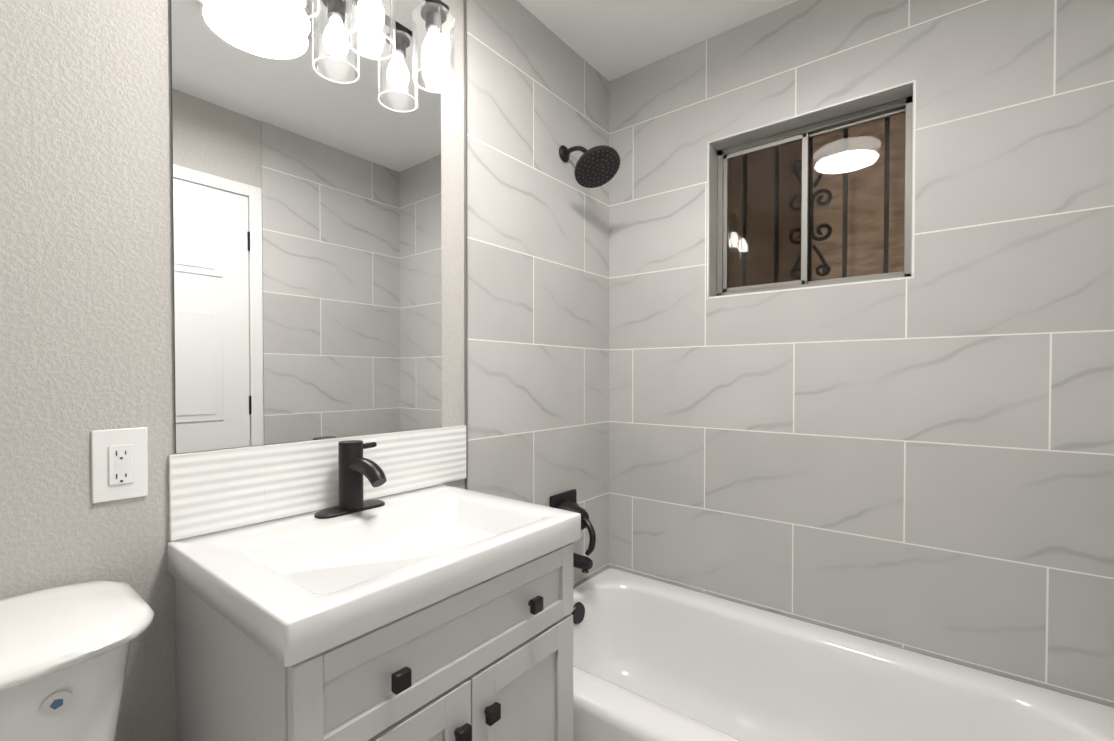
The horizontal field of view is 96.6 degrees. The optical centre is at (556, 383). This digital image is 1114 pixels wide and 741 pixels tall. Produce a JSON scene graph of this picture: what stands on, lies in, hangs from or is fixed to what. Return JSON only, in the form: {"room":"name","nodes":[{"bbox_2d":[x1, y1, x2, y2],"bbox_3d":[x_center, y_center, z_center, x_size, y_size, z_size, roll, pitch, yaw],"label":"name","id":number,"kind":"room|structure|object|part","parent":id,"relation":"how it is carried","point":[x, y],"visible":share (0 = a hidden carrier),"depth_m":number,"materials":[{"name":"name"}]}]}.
{"room":"bathroom","nodes":[
{"label":"bathroom","id":0,"kind":"room"},
{"bbox_2d":[0,0,464,740],"bbox_3d":[-0.826,-0.045,0.897,0.120,2.430,1.626,1,1,38],"label":"wall","id":1,"kind":"structure","parent":0,"point":[86,278],"depth_m":0.85,"materials":[{"name":"grey paint"}]},
{"bbox_2d":[91,427,147,503],"bbox_3d":[-0.765,0.142,0.871,0.009,0.125,0.075,1,1,38],"label":"electrical outlet","id":2,"kind":"object","parent":1,"relation":"attached to","point":[119,464],"visible":1,"depth_m":0.87,"materials":[{"name":"white plastic"}]},
{"bbox_2d":[170,0,441,453],"bbox_3d":[-0.525,-0.553,1.170,0.005,1.362,0.624,1,1,38],"label":"mirror","id":3,"kind":"object","parent":1,"relation":"attached to","point":[306,205],"visible":1,"depth_m":1.11,"materials":[{"name":"silver metal"}]},
{"bbox_2d":[265,0,454,92],"bbox_3d":[-0.441,-0.954,1.158,0.133,0.339,0.467,1,1,38],"label":"sconce","id":4,"kind":"object","parent":1,"relation":"attached to","point":[372,17],"visible":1,"depth_m":1.26,"materials":[{"name":"grey"}]},
{"bbox_3d":[-0.542,-0.869,1.011,0.108,0.169,0.108,1,1,38],"label":"glass","id":5,"kind":"part","parent":4,"relation":"part of","materials":[{"name":"glass"}]},
{"bbox_3d":[-0.431,-0.871,1.152,0.108,0.169,0.108,1,1,38],"label":"glass","id":6,"kind":"part","parent":4,"relation":"part of","materials":[{"name":"glass"}]},
{"bbox_3d":[-0.431,-0.869,1.152,0.060,0.088,0.060,1,1,38],"label":"bulb","id":7,"kind":"part","parent":4,"relation":"part of","materials":[{"name":"white glass"}]},
{"bbox_3d":[-0.321,-0.873,1.292,0.108,0.169,0.108,1,1,38],"label":"glass","id":8,"kind":"part","parent":4,"relation":"part of","materials":[{"name":"glass"}]},
{"bbox_3d":[-0.321,-0.871,1.292,0.060,0.088,0.060,1,1,38],"label":"bulb","id":9,"kind":"part","parent":4,"relation":"part of","materials":[{"name":"white glass"}]},
{"bbox_2d":[463,0,467,489],"bbox_3d":[-0.274,-0.053,1.494,0.010,2.430,0.005,1,1,38],"label":"trim","id":10,"kind":"structure","parent":1,"relation":"attached to","point":[465,242],"depth_m":1.49,"materials":[{"name":"silver metal"}]},
{"bbox_2d":[467,0,608,586],"bbox_3d":[-0.037,-0.059,1.892,0.128,2.430,0.914,1,1,38],"label":"wall tile","id":11,"kind":"structure","parent":0,"point":[538,297],"depth_m":1.74,"materials":[{"name":"grey tile"}]},
{"bbox_2d":[559,145,619,187],"bbox_3d":[0.115,-0.802,1.788,0.225,0.169,0.168,1,1,38],"label":"shower head","id":12,"kind":"object","parent":11,"relation":"attached to","point":[597,166],"visible":1,"depth_m":1.76},
{"bbox_2d":[516,0,796,80],"bbox_3d":[0.194,-1.300,0.850,1.760,0.080,2.840,1,1,38],"label":"ceiling","id":13,"kind":"structure","parent":0,"point":[609,40],"depth_m":1.75,"materials":[{"name":"white paint"}]},
{"bbox_2d":[609,0,1113,706],"bbox_3d":[0.850,-0.056,1.700,1.504,2.430,0.120,1,1,38],"label":"wall tile","id":14,"kind":"structure","parent":0,"point":[921,460],"depth_m":1.47,"materials":[{"name":"grey tile"}]},
{"bbox_2d":[709,83,913,296],"bbox_3d":[0.830,-0.602,1.682,0.615,0.568,0.071,1,1,38],"label":"liner","id":15,"kind":"object","parent":14,"relation":"attached to","point":[860,104],"visible":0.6,"depth_m":1.74,"materials":[{"name":"grey tile"}]},
{"bbox_2d":[707,80,915,298],"bbox_3d":[0.806,-0.602,1.652,0.627,0.580,0.006,1,1,38],"label":"trim","id":16,"kind":"structure","parent":14,"relation":"attached to","point":[914,154],"depth_m":1.58,"materials":[{"name":"white metal"}]},
{"bbox_2d":[717,96,912,295],"bbox_3d":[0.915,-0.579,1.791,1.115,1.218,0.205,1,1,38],"label":"window","id":17,"kind":"structure","parent":14,"relation":"attached to","point":[866,149],"depth_m":1.75,"materials":[{"name":"clear glass"}]},
{"bbox_3d":[0.749,-0.604,1.804,0.258,0.488,0.002,1,1,38],"label":"glass","id":18,"kind":"part","parent":17,"relation":"part of","materials":[{"name":"clear glass"}]},
{"bbox_2d":[728,141,801,287],"bbox_3d":[0.761,-0.604,1.820,0.290,0.520,0.001,1,1,38],"label":"screen","id":19,"kind":"object","parent":17,"relation":"attached to","point":[763,217],"depth_m":1.82,"materials":[{"name":"black metal"}]},
{"bbox_3d":[0.863,-0.603,1.724,0.567,0.520,0.028,1,1,38],"label":"window sash","id":20,"kind":"part","parent":17,"relation":"part of","materials":[{"name":"silver metal"}]},
{"bbox_2d":[742,118,889,285],"bbox_3d":[0.910,-0.604,1.785,0.715,0.688,0.015,1,1,38],"label":"bars","id":21,"kind":"object","parent":17,"relation":"attached to","point":[845,198],"visible":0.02,"depth_m":1.76,"materials":[{"name":"black metal"}]},
{"bbox_3d":[0.983,-0.602,1.640,0.274,0.520,0.002,1,1,38],"label":"glass","id":22,"kind":"part","parent":17,"relation":"part of","materials":[{"name":"clear glass"}]},
{"bbox_3d":[0.194,1.210,0.884,1.760,0.080,2.840,1,1,38],"label":"floor","id":23,"kind":"structure","parent":0,"visible":0},
{"bbox_2d":[0,581,153,740],"bbox_3d":[-0.587,0.745,0.494,0.740,0.860,0.386,1,1,38],"label":"toilet","id":24,"kind":"object","parent":23,"relation":"on","point":[64,651],"visible":1,"depth_m":0.67,"materials":[{"name":"white ceramic"}]},
{"bbox_3d":[-0.791,0.578,0.652,0.208,0.430,0.340,1,1,38],"label":"tank","id":25,"kind":"part","parent":24,"relation":"part of","materials":[{"name":"white ceramic"}]},
{"bbox_3d":[-0.770,0.341,0.632,0.276,0.043,0.386,1,1,38],"label":"lid","id":26,"kind":"part","parent":24,"relation":"part of","materials":[{"name":"white ceramic"}]},
{"bbox_2d":[167,425,580,740],"bbox_3d":[-0.303,0.650,1.059,0.508,1.036,0.728,1,1,38],"label":"bathroom vanity","id":27,"kind":"object","parent":23,"relation":"on","point":[382,587],"visible":1,"depth_m":0.92,"materials":[{"name":"grey paint"}]},
{"bbox_2d":[168,425,466,540],"bbox_3d":[-0.498,0.210,1.209,0.009,0.161,0.724,1,1,38],"label":"backsplash","id":28,"kind":"structure","parent":27,"relation":"on","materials":[{"name":"white tile"}]},
{"bbox_2d":[314,440,386,518],"bbox_3d":[-0.435,0.213,1.112,0.155,0.158,0.164,1,1,38],"label":"faucet","id":29,"kind":"object","parent":27,"relation":"on","point":[352,466],"depth_m":1.12,"materials":[{"name":"grey metal"}]},
{"bbox_2d":[550,489,1113,740],"bbox_3d":[0.564,0.790,1.350,1.501,0.748,0.798,1,1,38],"label":"bathtub","id":30,"kind":"object","parent":23,"relation":"on","point":[655,660],"visible":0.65,"depth_m":1.53,"materials":[{"name":"white ceramic"}]},
{"bbox_3d":[0.024,0.497,1.861,0.015,0.176,0.156,1,1,38],"label":"valve plate","id":31,"kind":"part","parent":30,"relation":"part of","materials":[{"name":"grey metal"}]},
{"bbox_3d":[0.087,0.526,1.812,0.144,0.177,0.120,1,1,38],"label":"valve handle","id":32,"kind":"part","parent":30,"relation":"part of","materials":[{"name":"grey metal"}]},
{"bbox_3d":[0.070,0.653,1.827,0.131,0.062,0.060,1,1,38],"label":"spout","id":33,"kind":"part","parent":30,"relation":"part of","materials":[{"name":"grey metal"}]}
]}

